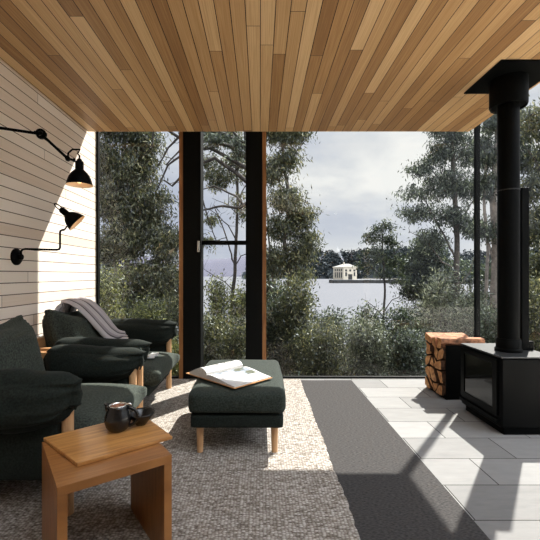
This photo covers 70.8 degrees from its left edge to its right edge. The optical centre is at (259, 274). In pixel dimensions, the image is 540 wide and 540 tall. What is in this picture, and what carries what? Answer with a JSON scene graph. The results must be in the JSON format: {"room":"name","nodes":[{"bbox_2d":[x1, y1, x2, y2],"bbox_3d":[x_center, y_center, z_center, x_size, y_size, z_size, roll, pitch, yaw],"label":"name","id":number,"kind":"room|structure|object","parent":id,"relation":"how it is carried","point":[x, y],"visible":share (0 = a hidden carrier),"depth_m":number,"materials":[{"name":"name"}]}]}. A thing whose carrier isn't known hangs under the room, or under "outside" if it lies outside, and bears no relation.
{"room":"living room","nodes":[
{"label":"living room","id":0,"kind":"room"},
{"bbox_2d":[0,59,95,362],"bbox_3d":[-1.895,-0.385,0.768,0.150,3.270,6.937,0,0,0],"label":"wall","id":1,"kind":"structure","parent":0,"point":[33,174],"depth_m":3.14,"materials":[{"name":"white wood"}]},
{"bbox_2d":[0,126,92,187],"bbox_3d":[-1.459,-0.748,2.283,0.838,0.358,0.161,0,0,-22],"label":"wall lamp","id":2,"kind":"object","parent":1,"relation":"attached to","point":[79,178],"visible":1,"depth_m":2.37,"materials":[{"name":"black metal"},{"name":"copper"}]},
{"bbox_2d":[10,203,84,264],"bbox_3d":[-1.617,-0.316,2.925,0.489,0.486,0.160,0,0,-20],"label":"wall lamp","id":3,"kind":"object","parent":1,"relation":"attached to","point":[72,219],"visible":1,"depth_m":2.92,"materials":[{"name":"black metal"},{"name":"copper"}]},
{"bbox_2d":[96,132,178,378],"bbox_3d":[-1.360,-0.435,4.245,0.920,3.170,0.050,0,0,0],"label":"window","id":4,"kind":"structure","parent":1,"relation":"in","point":[97,133],"depth_m":4.22,"materials":[{"name":"black metal"}]},
{"bbox_2d":[0,0,539,131],"bbox_3d":[0.194,-1.535,0.700,4.012,0.050,6.600,0,0,0],"label":"ceiling","id":5,"kind":"structure","parent":0,"point":[109,65],"depth_m":2.63,"materials":[{"name":"brown wood"}]},
{"bbox_2d":[300,379,539,539],"bbox_3d":[0.255,1.210,0.800,4.450,0.120,7.000,0,0,0],"label":"floor","id":6,"kind":"structure","parent":0,"point":[494,476],"depth_m":2.45,"materials":[{"name":"grey tile"}]},
{"bbox_2d":[179,132,265,378],"bbox_3d":[-0.408,-0.435,4.208,0.953,3.170,0.263,0,0,0],"label":"door","id":7,"kind":"structure","parent":6,"relation":"on","point":[191,242],"depth_m":4.14,"materials":[{"name":"black metal"}]},
{"bbox_2d":[283,376,424,378],"bbox_3d":[1.244,-0.435,4.245,2.352,3.170,0.050,0,0,0],"label":"window frame","id":8,"kind":"structure","parent":6,"relation":"on","point":[284,377],"depth_m":4.22,"materials":[{"name":"metal"}]},
{"bbox_2d":[301,380,489,539],"bbox_3d":[-0.412,1.147,0.792,2.814,0.006,6.685,0,0,0],"label":"carpet","id":9,"kind":"object","parent":6,"relation":"on","point":[390,493],"visible":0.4,"depth_m":2.16,"materials":[{"name":"grey carpet"}]},
{"bbox_2d":[0,379,360,539],"bbox_3d":[-0.678,1.137,0.886,2.244,0.017,6.572,0,0,0],"label":"rug","id":10,"kind":"object","parent":9,"relation":"on","point":[237,488],"visible":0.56,"depth_m":1.99,"materials":[{"name":"carpet"}]},
{"bbox_2d":[0,315,146,515],"bbox_3d":[-1.284,0.699,2.260,1.029,0.858,1.235,0,0,0],"label":"armchair","id":11,"kind":"object","parent":10,"relation":"on","point":[69,391],"visible":0.85,"depth_m":1.79,"materials":[{"name":"green fabric"}]},
{"bbox_2d":[0,315,44,370],"bbox_3d":[-1.599,0.528,2.266,0.392,0.514,0.729,0,0,0],"label":"cushion","id":12,"kind":"object","parent":11,"relation":"on","point":[19,346],"depth_m":2.33,"materials":[{"name":"green fabric"}]},
{"bbox_2d":[0,368,82,433],"bbox_3d":[-1.188,0.584,1.781,0.718,0.296,0.269,0,0,0],"label":"cushion","id":13,"kind":"object","parent":11,"relation":"on","point":[32,401],"depth_m":1.70,"materials":[{"name":"green fabric"}]},
{"bbox_2d":[43,344,145,382],"bbox_3d":[-1.186,0.638,2.740,0.737,0.273,0.270,0,0,0],"label":"cushion","id":14,"kind":"object","parent":11,"relation":"on","point":[90,363],"depth_m":2.65,"materials":[{"name":"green fabric"}]},
{"bbox_2d":[61,383,146,432],"bbox_3d":[-1.228,0.812,2.258,0.913,0.216,0.736,0,0,0],"label":"seat cushion","id":15,"kind":"object","parent":11,"relation":"on","point":[91,412],"depth_m":2.27,"materials":[{"name":"green fabric"}]},
{"bbox_2d":[42,420,171,539],"bbox_3d":[-0.630,0.913,1.599,0.463,0.430,0.476,0,0,-36],"label":"side table","id":16,"kind":"object","parent":10,"relation":"on","point":[83,458],"visible":0.94,"depth_m":1.51,"materials":[{"name":"brown wood"}]},
{"bbox_2d":[104,402,138,432],"bbox_3d":[-0.629,0.637,1.717,0.140,0.122,0.116,0,0,-36],"label":"mug","id":17,"kind":"object","parent":16,"relation":"on","point":[117,418],"visible":1,"depth_m":1.67,"materials":[{"name":"black ceramic"}]},
{"bbox_2d":[130,407,154,425],"bbox_3d":[-0.555,0.668,1.773,0.125,0.058,0.125,0,0,0],"label":"bowl","id":18,"kind":"object","parent":16,"relation":"on","point":[145,413],"visible":0.78,"depth_m":1.79,"materials":[{"name":"black ceramic"}]},
{"bbox_2d":[37,309,179,407],"bbox_3d":[-1.282,0.698,3.330,1.017,0.860,1.222,0,0,0],"label":"armchair","id":19,"kind":"object","parent":10,"relation":"on","point":[59,328],"visible":0.43,"depth_m":3.08,"materials":[{"name":"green fabric"}]},
{"bbox_2d":[42,309,102,346],"bbox_3d":[-1.599,0.528,3.338,0.382,0.519,0.738,0,0,0],"label":"cushion","id":20,"kind":"object","parent":19,"relation":"on","point":[56,325],"depth_m":3.03,"materials":[{"name":"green fabric"}]},
{"bbox_2d":[55,297,127,338],"bbox_3d":[-1.497,0.408,3.384,0.608,0.424,0.346,0,0,-26],"label":"throw blanket","id":21,"kind":"object","parent":19,"relation":"on","point":[92,312],"visible":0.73,"depth_m":3.33,"materials":[{"name":"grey fabric"}]},
{"bbox_2d":[53,337,151,360],"bbox_3d":[-1.179,0.613,2.853,0.738,0.296,0.267,0,0,0],"label":"cushion","id":22,"kind":"object","parent":19,"relation":"on","point":[95,341],"depth_m":2.80,"materials":[{"name":"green fabric"}]},
{"bbox_2d":[111,318,177,347],"bbox_3d":[-1.187,0.583,3.812,0.722,0.298,0.258,0,0,0],"label":"cushion","id":23,"kind":"object","parent":19,"relation":"on","point":[160,333],"depth_m":3.72,"materials":[{"name":"green fabric"}]},
{"bbox_2d":[147,353,158,358],"bbox_3d":[-0.928,0.697,3.297,0.078,0.026,0.173,0,0,0],"label":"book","id":24,"kind":"object","parent":19,"relation":"on","point":[152,355],"visible":0.88,"depth_m":3.25,"materials":[{"name":"white paper"}]},
{"bbox_2d":[143,351,179,386],"bbox_3d":[-1.228,0.812,3.333,0.907,0.216,0.736,0,0,0],"label":"seat cushion","id":25,"kind":"object","parent":19,"relation":"on","point":[155,370],"depth_m":3.16,"materials":[{"name":"green fabric"}]},
{"bbox_2d":[188,360,285,452],"bbox_3d":[-0.145,0.921,2.830,0.635,0.413,0.992,0,0,0],"label":"footstool","id":26,"kind":"object","parent":10,"relation":"on","point":[262,404],"visible":0.83,"depth_m":2.36,"materials":[{"name":"green fabric"}]},
{"bbox_2d":[186,360,271,388],"bbox_3d":[-0.225,0.676,2.683,0.530,0.072,0.347,0,0,45],"label":"open book","id":27,"kind":"object","parent":26,"relation":"on","point":[232,374],"visible":1,"depth_m":2.61,"materials":[{"name":"white paper"}]},
{"bbox_2d":[214,371,236,378],"bbox_3d":[-0.238,0.678,2.590,0.114,0.012,0.131,0,0,45],"label":"picture","id":28,"kind":"object","parent":27,"relation":"on","point":[217,374],"depth_m":2.57},
{"bbox_2d":[230,367,255,375],"bbox_3d":[-0.121,0.680,2.689,0.142,0.016,0.134,0,0,45],"label":"picture","id":29,"kind":"object","parent":27,"relation":"on","point":[234,371],"depth_m":2.67},
{"bbox_2d":[188,360,285,412],"bbox_3d":[-0.145,0.798,2.830,0.635,0.167,0.992,0,0,0],"label":"cushion","id":30,"kind":"object","parent":26,"relation":"on","point":[205,396],"depth_m":2.36,"materials":[{"name":"green fabric"}]},
{"bbox_2d":[427,345,462,399],"bbox_3d":[1.907,0.900,3.705,0.385,0.500,0.410,0,0,0],"label":"log holder","id":31,"kind":"object","parent":6,"relation":"on","point":[453,352],"visible":0.23,"depth_m":3.50,"materials":[{"name":"black metal"}]},
{"bbox_2d":[425,376,432,388],"bbox_3d":[1.873,1.080,3.826,0.378,0.103,0.127,0,0,0],"label":"log","id":32,"kind":"object","parent":31,"relation":"in","point":[427,381],"visible":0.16,"depth_m":3.82,"materials":[{"name":"brown wood"}]},
{"bbox_2d":[427,375,439,386],"bbox_3d":[1.880,1.064,3.802,0.364,0.100,0.122,0,0,0],"label":"log","id":33,"kind":"object","parent":31,"relation":"in","point":[430,379],"visible":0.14,"depth_m":3.77,"materials":[{"name":"brown wood"}]},
{"bbox_2d":[425,366,430,377],"bbox_3d":[1.879,0.969,3.826,0.386,0.121,0.123,0,0,0],"label":"log","id":34,"kind":"object","parent":33,"relation":"on","point":[427,371],"visible":0.19,"depth_m":3.81,"materials":[{"name":"brown wood"}]},
{"bbox_2d":[425,355,434,364],"bbox_3d":[1.881,0.856,3.822,0.390,0.126,0.130,0,0,0],"label":"log","id":35,"kind":"object","parent":34,"relation":"on","point":[428,358],"visible":0.19,"depth_m":3.81,"materials":[{"name":"brown wood"}]},
{"bbox_2d":[426,346,434,354],"bbox_3d":[1.882,0.749,3.832,0.364,0.120,0.117,0,0,0],"label":"log","id":36,"kind":"object","parent":35,"relation":"on","point":[427,348],"visible":0.1,"depth_m":3.84,"materials":[{"name":"brown wood"}]},
{"bbox_2d":[425,341,433,351],"bbox_3d":[1.872,0.715,3.805,0.389,0.086,0.115,0,0,0],"label":"log","id":37,"kind":"object","parent":36,"relation":"on","point":[430,346],"visible":0.16,"depth_m":3.76,"materials":[{"name":"brown wood"}]},
{"bbox_2d":[425,333,467,342],"bbox_3d":[1.876,0.630,3.816,0.385,0.090,0.140,0,0,0],"label":"log","id":38,"kind":"object","parent":37,"relation":"on","point":[428,336],"visible":0.6,"depth_m":3.80,"materials":[{"name":"brown wood"}]},
{"bbox_2d":[434,347,441,358],"bbox_3d":[1.898,0.758,3.692,0.383,0.112,0.078,0,0,0],"label":"log","id":39,"kind":"object","parent":31,"relation":"in","point":[436,350],"visible":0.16,"depth_m":3.69,"materials":[{"name":"brown wood"}]},
{"bbox_2d":[432,337,436,347],"bbox_3d":[1.872,0.651,3.688,0.379,0.103,0.084,0,0,0],"label":"log","id":40,"kind":"object","parent":39,"relation":"on","point":[434,340],"visible":0.17,"depth_m":3.67,"materials":[{"name":"brown wood"}]},
{"bbox_2d":[433,383,445,390],"bbox_3d":[1.882,1.084,3.676,0.377,0.088,0.109,0,0,0],"label":"log","id":41,"kind":"object","parent":31,"relation":"in","point":[435,385],"visible":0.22,"depth_m":3.67,"materials":[{"name":"brown wood"}]},
{"bbox_2d":[429,366,439,381],"bbox_3d":[1.885,0.967,3.704,0.406,0.134,0.156,0,0,0],"label":"log","id":42,"kind":"object","parent":41,"relation":"on","point":[433,371],"visible":0.28,"depth_m":3.69,"materials":[{"name":"brown wood"}]},
{"bbox_2d":[430,357,434,365],"bbox_3d":[1.885,0.850,3.737,0.394,0.085,0.084,0,0,0],"label":"log","id":43,"kind":"object","parent":42,"relation":"on","point":[432,361],"visible":0.2,"depth_m":3.73,"materials":[{"name":"brown wood"}]},
{"bbox_2d":[436,385,445,395],"bbox_3d":[1.874,1.079,3.586,0.376,0.102,0.129,0,0,0],"label":"log","id":44,"kind":"object","parent":31,"relation":"in","point":[441,390],"visible":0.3,"depth_m":3.54,"materials":[{"name":"brown wood"}]},
{"bbox_2d":[474,124,479,336],"bbox_3d":[2.422,-0.435,4.242,0.045,3.170,0.045,0,0,0],"label":"trim","id":45,"kind":"structure","parent":6,"relation":"on","point":[477,128],"depth_m":4.22,"materials":[{"name":"black metal"}]},
{"bbox_2d":[460,343,539,434],"bbox_3d":[1.919,0.868,2.987,0.429,0.565,0.553,0,0,0],"label":"wood stove","id":46,"kind":"object","parent":6,"relation":"on","point":[501,389],"visible":0.97,"depth_m":2.73,"materials":[{"name":"black metal"}]},
{"bbox_2d":[464,59,539,352],"bbox_3d":[1.930,-0.718,2.905,0.480,2.605,0.490,0,0,0],"label":"flue pipe","id":47,"kind":"object","parent":46,"relation":"on","point":[508,83],"visible":0.97,"depth_m":2.86,"materials":[{"name":"black metal"}]},
{"bbox_2d":[520,187,533,349],"bbox_3d":[2.059,-0.048,2.978,0.133,1.264,0.065,0,0,0],"label":"air duct","id":48,"kind":"object","parent":46,"relation":"on","point":[527,344],"visible":0.74,"depth_m":2.94,"materials":[{"name":"black metal"}]},
{"bbox_3d":[1.893,0.973,3.596,0.378,0.090,0.114,0,0,0],"label":"log","id":49,"kind":"object","parent":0,"visible":0},
{"bbox_2d":[437,370,445,380],"bbox_3d":[1.887,0.949,3.582,0.398,0.091,0.120,0,0,0],"label":"log","id":50,"kind":"object","parent":49,"relation":"on","point":[442,373],"visible":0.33,"depth_m":3.54,"materials":[{"name":"brown wood"}]},
{"bbox_2d":[434,360,445,369],"bbox_3d":[1.874,0.843,3.595,0.393,0.100,0.141,0,0,0],"label":"log","id":51,"kind":"object","parent":50,"relation":"on","point":[441,365],"visible":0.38,"depth_m":3.54,"materials":[{"name":"brown wood"}]},
{"bbox_2d":[437,348,445,359],"bbox_3d":[1.894,0.748,3.588,0.391,0.137,0.132,0,0,0],"label":"log","id":52,"kind":"object","parent":51,"relation":"on","point":[442,352],"visible":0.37,"depth_m":3.56,"materials":[{"name":"brown wood"}]},
{"bbox_2d":[437,340,460,347],"bbox_3d":[1.881,0.655,3.589,0.384,0.093,0.092,0,0,0],"label":"log","id":53,"kind":"object","parent":52,"relation":"on","point":[439,345],"visible":0.17,"depth_m":3.56,"materials":[{"name":"brown wood"}]},
{"bbox_2d":[437,337,484,343],"bbox_3d":[1.883,0.615,3.568,0.412,0.058,0.092,0,0,0],"label":"log","id":54,"kind":"object","parent":53,"relation":"on","point":[443,340],"visible":0.9,"depth_m":3.53,"materials":[{"name":"brown wood"}]},
{"label":"outside","id":55,"kind":"structure","parent":0,"visible":0},
{"bbox_2d":[100,255,453,276],"bbox_3d":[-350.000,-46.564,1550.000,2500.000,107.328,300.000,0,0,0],"label":"hill","id":56,"kind":"structure","parent":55,"point":[216,266],"depth_m":1501.79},
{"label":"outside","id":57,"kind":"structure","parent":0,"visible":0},
{"bbox_2d":[101,277,490,344],"bbox_3d":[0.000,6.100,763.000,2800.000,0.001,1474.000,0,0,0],"label":"lake","id":58,"kind":"structure","parent":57,"point":[343,295],"depth_m":113.07,"materials":[{"name":"grey liquid"}]},
{"bbox_2d":[328,278,490,283],"bbox_3d":[102.663,4.464,277.150,98.662,4.272,54.300,0,0,0],"label":"pier","id":59,"kind":"structure","parent":58,"relation":"in","point":[330,280],"depth_m":283.01,"materials":[{"name":"beige stone"}]},
{"bbox_2d":[332,262,357,279],"bbox_3d":[66.132,-3.239,296.000,18.242,13.500,18.436,0,0,0],"label":"house","id":60,"kind":"structure","parent":59,"relation":"on","point":[344,271],"depth_m":290.89,"materials":[{"name":"beige stone"}]},
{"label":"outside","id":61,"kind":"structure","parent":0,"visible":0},
{"bbox_3d":[0.000,3.673,2.000,68.000,7.854,84.000,0,0,0],"label":"ground","id":62,"kind":"structure","parent":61,"visible":0},
{"bbox_2d":[100,258,136,319],"bbox_3d":[-2.682,0.764,6.624,1.096,2.144,1.052,0,0,-3],"label":"shrub","id":63,"kind":"object","parent":62,"relation":"on","point":[110,307],"visible":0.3,"depth_m":6.54,"materials":[{"name":"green plant"}]},
{"bbox_2d":[100,132,178,316],"bbox_3d":[-3.059,-1.060,9.536,3.271,6.724,2.108,0,0,5],"label":"tree","id":64,"kind":"object","parent":62,"relation":"on","point":[134,222],"visible":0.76,"depth_m":9.22,"materials":[{"name":"green plant"}]},
{"bbox_2d":[100,255,178,324],"bbox_3d":[-5.546,1.288,16.858,5.480,4.643,3.515,0,0,0],"label":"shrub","id":65,"kind":"object","parent":62,"relation":"on","point":[101,266],"visible":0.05,"depth_m":16.69,"materials":[{"name":"green plant"}]},
{"bbox_2d":[110,286,178,337],"bbox_3d":[-1.964,0.969,6.211,1.058,1.590,1.083,0,0,14],"label":"leafy shrub","id":66,"kind":"object","parent":62,"relation":"on","point":[149,312],"visible":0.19,"depth_m":6.14,"materials":[{"name":"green plant"}]},
{"bbox_2d":[153,289,178,353],"bbox_3d":[-1.753,1.132,7.531,0.914,1.750,0.922,0,0,25],"label":"leafy shrub","id":67,"kind":"object","parent":62,"relation":"on","point":[170,312],"visible":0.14,"depth_m":7.46,"materials":[{"name":"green plant"}]},
{"bbox_2d":[171,334,205,375],"bbox_3d":[-1.206,1.162,5.330,0.917,0.943,0.835,0,0,0],"label":"leafy shrub","id":68,"kind":"object","parent":62,"relation":"on","point":[175,370],"visible":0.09,"depth_m":5.23,"materials":[{"name":"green plant"}]},
{"bbox_2d":[143,132,245,239],"bbox_3d":[-1.262,-0.953,8.019,2.517,6.070,1.034,0,0,0],"label":"bare tree","id":69,"kind":"object","parent":62,"relation":"on","point":[237,147],"visible":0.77,"depth_m":7.97,"materials":[{"name":"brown plant"}]},
{"bbox_2d":[176,305,235,366],"bbox_3d":[-0.759,1.145,6.189,1.090,1.347,0.959,0,0,29],"label":"leafy shrub","id":70,"kind":"object","parent":62,"relation":"on","point":[208,355],"visible":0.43,"depth_m":6.09,"materials":[{"name":"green plant"}]},
{"bbox_2d":[203,269,238,356],"bbox_3d":[-0.917,1.009,8.615,0.995,2.360,0.989,0,0,-10],"label":"leafy shrub","id":71,"kind":"object","parent":62,"relation":"on","point":[221,286],"visible":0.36,"depth_m":8.53,"materials":[{"name":"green plant"}]},
{"bbox_2d":[203,132,245,332],"bbox_3d":[-1.106,-0.898,10.458,2.057,6.775,1.289,0,0,-4],"label":"sapling","id":72,"kind":"object","parent":62,"relation":"on","point":[218,175],"visible":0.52,"depth_m":10.47,"materials":[{"name":"green plant"}]},
{"bbox_2d":[208,308,245,359],"bbox_3d":[-0.376,1.120,5.815,1.017,1.244,0.801,0,0,-32],"label":"leafy shrub","id":73,"kind":"object","parent":62,"relation":"on","point":[235,346],"visible":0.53,"depth_m":5.71,"materials":[{"name":"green plant"}]},
{"bbox_2d":[220,283,245,358],"bbox_3d":[-0.406,1.105,8.023,0.912,1.915,0.855,0,0,4],"label":"leafy shrub","id":74,"kind":"object","parent":62,"relation":"on","point":[239,308],"visible":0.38,"depth_m":7.93,"materials":[{"name":"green plant"}]},
{"bbox_2d":[231,273,320,308],"bbox_3d":[0.834,1.706,17.858,4.256,4.208,2.863,0,0,0],"label":"tree","id":75,"kind":"object","parent":62,"relation":"on","point":[268,289],"visible":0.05,"depth_m":17.73,"materials":[{"name":"green plant"}]},
{"bbox_2d":[266,278,310,372],"bbox_3d":[0.363,0.983,7.213,1.236,1.933,1.116,0,0,9],"label":"leafy shrub","id":76,"kind":"object","parent":62,"relation":"on","point":[269,327],"visible":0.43,"depth_m":7.06,"materials":[{"name":"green plant"}]},
{"bbox_2d":[267,268,320,375],"bbox_3d":[0.641,0.869,6.822,0.994,2.012,1.140,0,0,-29],"label":"leafy shrub","id":77,"kind":"object","parent":62,"relation":"on","point":[298,308],"visible":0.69,"depth_m":6.68,"materials":[{"name":"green plant"}]},
{"bbox_2d":[266,132,335,304],"bbox_3d":[0.821,-0.949,9.902,2.340,6.761,1.611,0,0,16],"label":"tree","id":78,"kind":"object","parent":62,"relation":"on","point":[287,200],"visible":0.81,"depth_m":9.85,"materials":[{"name":"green plant"}]},
{"bbox_2d":[282,312,359,375],"bbox_3d":[0.915,1.190,6.006,1.153,1.234,1.154,0,0,-6],"label":"leafy shrub","id":79,"kind":"object","parent":62,"relation":"on","point":[321,357],"visible":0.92,"depth_m":5.85,"materials":[{"name":"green plant"}]},
{"bbox_2d":[309,304,353,368],"bbox_3d":[1.493,1.352,8.253,1.233,1.484,1.126,0,0,27],"label":"leafy shrub","id":80,"kind":"object","parent":62,"relation":"on","point":[328,308],"visible":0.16,"depth_m":8.11,"materials":[{"name":"green plant"}]},
{"bbox_2d":[269,346,426,375],"bbox_3d":[0.015,2.822,12.989,34.275,3.074,17.191,0,0,0],"label":"scrub","id":81,"kind":"object","parent":62,"relation":"on","point":[283,371],"visible":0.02,"depth_m":6.04,"materials":[{"name":"green plant"}]},
{"bbox_2d":[333,310,396,375],"bbox_3d":[1.697,1.156,6.013,1.088,1.233,1.105,0,0,0],"label":"round shrub","id":82,"kind":"object","parent":62,"relation":"on","point":[363,339],"visible":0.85,"depth_m":5.86,"materials":[{"name":"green plant"}]},
{"bbox_2d":[343,299,392,361],"bbox_3d":[2.395,1.370,8.598,1.328,1.731,1.236,0,0,-23],"label":"leafy shrub","id":83,"kind":"object","parent":62,"relation":"on","point":[365,311],"visible":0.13,"depth_m":8.54,"materials":[{"name":"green plant"}]},
{"bbox_2d":[351,219,414,354],"bbox_3d":[4.512,0.498,13.997,2.259,5.216,1.389,0,0,13],"label":"sapling","id":84,"kind":"object","parent":62,"relation":"on","point":[389,241],"visible":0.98,"depth_m":13.89,"materials":[{"name":"green plant"}]},
{"bbox_2d":[372,298,427,368],"bbox_3d":[2.612,1.167,6.993,1.112,1.495,1.071,0,0,-20],"label":"leafy shrub","id":85,"kind":"object","parent":62,"relation":"on","point":[400,316],"visible":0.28,"depth_m":6.89,"materials":[{"name":"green plant"}]},
{"bbox_2d":[373,314,438,375],"bbox_3d":[2.191,1.144,5.787,1.014,1.163,1.129,0,0,-31],"label":"leafy shrub","id":86,"kind":"object","parent":62,"relation":"on","point":[407,362],"visible":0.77,"depth_m":5.60,"materials":[{"name":"green plant"}]},
{"bbox_2d":[388,229,470,339],"bbox_3d":[6.704,0.674,15.080,3.060,5.080,2.407,0,0,-19],"label":"tree","id":87,"kind":"object","parent":62,"relation":"on","point":[422,263],"visible":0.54,"depth_m":14.74,"materials":[{"name":"green plant"}]},
{"bbox_2d":[386,125,492,332],"bbox_3d":[5.793,-1.395,12.020,3.397,8.267,1.752,0,0,7],"label":"tree","id":88,"kind":"object","parent":62,"relation":"on","point":[446,182],"visible":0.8,"depth_m":11.89,"materials":[{"name":"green plant"}]},
{"bbox_2d":[405,264,482,344],"bbox_3d":[3.436,0.796,7.240,1.415,2.224,1.013,0,0,33],"label":"leafy shrub","id":89,"kind":"object","parent":62,"relation":"on","point":[440,306],"visible":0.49,"depth_m":7.17,"materials":[{"name":"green plant"}]},
{"bbox_2d":[425,255,491,334],"bbox_3d":[10.416,1.356,18.880,5.525,4.778,3.070,0,0,0],"label":"tree","id":90,"kind":"object","parent":62,"relation":"on","point":[462,263],"visible":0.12,"depth_m":18.68,"materials":[{"name":"green plant"}]},
{"bbox_2d":[436,284,496,338],"bbox_3d":[3.534,0.975,6.412,1.006,1.670,1.124,0,0,0],"label":"leafy shrub","id":91,"kind":"object","parent":62,"relation":"on","point":[461,323],"visible":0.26,"depth_m":6.37,"materials":[{"name":"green plant"}]},
{"bbox_2d":[459,294,496,342],"bbox_3d":[3.510,0.997,5.771,0.909,1.428,0.982,0,0,-21],"label":"leafy shrub","id":92,"kind":"object","parent":62,"relation":"on","point":[488,338],"visible":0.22,"depth_m":5.79,"materials":[{"name":"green plant"}]},
{"bbox_2d":[460,103,539,334],"bbox_3d":[6.186,-1.129,9.409,2.264,6.998,1.411,0,0,-3],"label":"tree","id":93,"kind":"object","parent":62,"relation":"on","point":[488,159],"visible":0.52,"depth_m":9.43,"materials":[{"name":"green plant"}]},
{"bbox_2d":[480,252,539,332],"bbox_3d":[11.325,0.878,15.955,4.361,4.662,2.732,0,0,0],"label":"tree","id":94,"kind":"object","parent":62,"relation":"on","point":[529,252],"visible":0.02,"depth_m":15.97,"materials":[{"name":"green plant"}]},
{"bbox_2d":[493,271,539,351],"bbox_3d":[3.755,0.712,5.226,0.950,1.815,0.961,0,0,31],"label":"leafy shrub","id":95,"kind":"object","parent":62,"relation":"on","point":[534,309],"visible":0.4,"depth_m":5.13,"materials":[{"name":"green plant"}]},
{"bbox_2d":[520,95,539,324],"bbox_3d":[6.253,-0.930,8.539,1.791,6.156,1.332,0,0,-6],"label":"tree","id":96,"kind":"object","parent":62,"relation":"on","point":[532,181],"visible":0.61,"depth_m":8.42,"materials":[{"name":"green plant"}]},
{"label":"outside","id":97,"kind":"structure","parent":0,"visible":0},
{"bbox_2d":[241,257,489,278],"bbox_3d":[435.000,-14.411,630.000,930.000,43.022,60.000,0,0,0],"label":"hill","id":98,"kind":"structure","parent":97,"point":[331,268],"depth_m":609.00,"materials":[{"name":"green plant"}]},
{"bbox_2d":[245,245,538,278],"bbox_3d":[269.596,-23.359,627.696,590.687,61.808,74.736,0,0,0],"label":"forest","id":99,"kind":"object","parent":98,"relation":"on","point":[325,263],"visible":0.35,"depth_m":626.96,"materials":[{"name":"green plant"}]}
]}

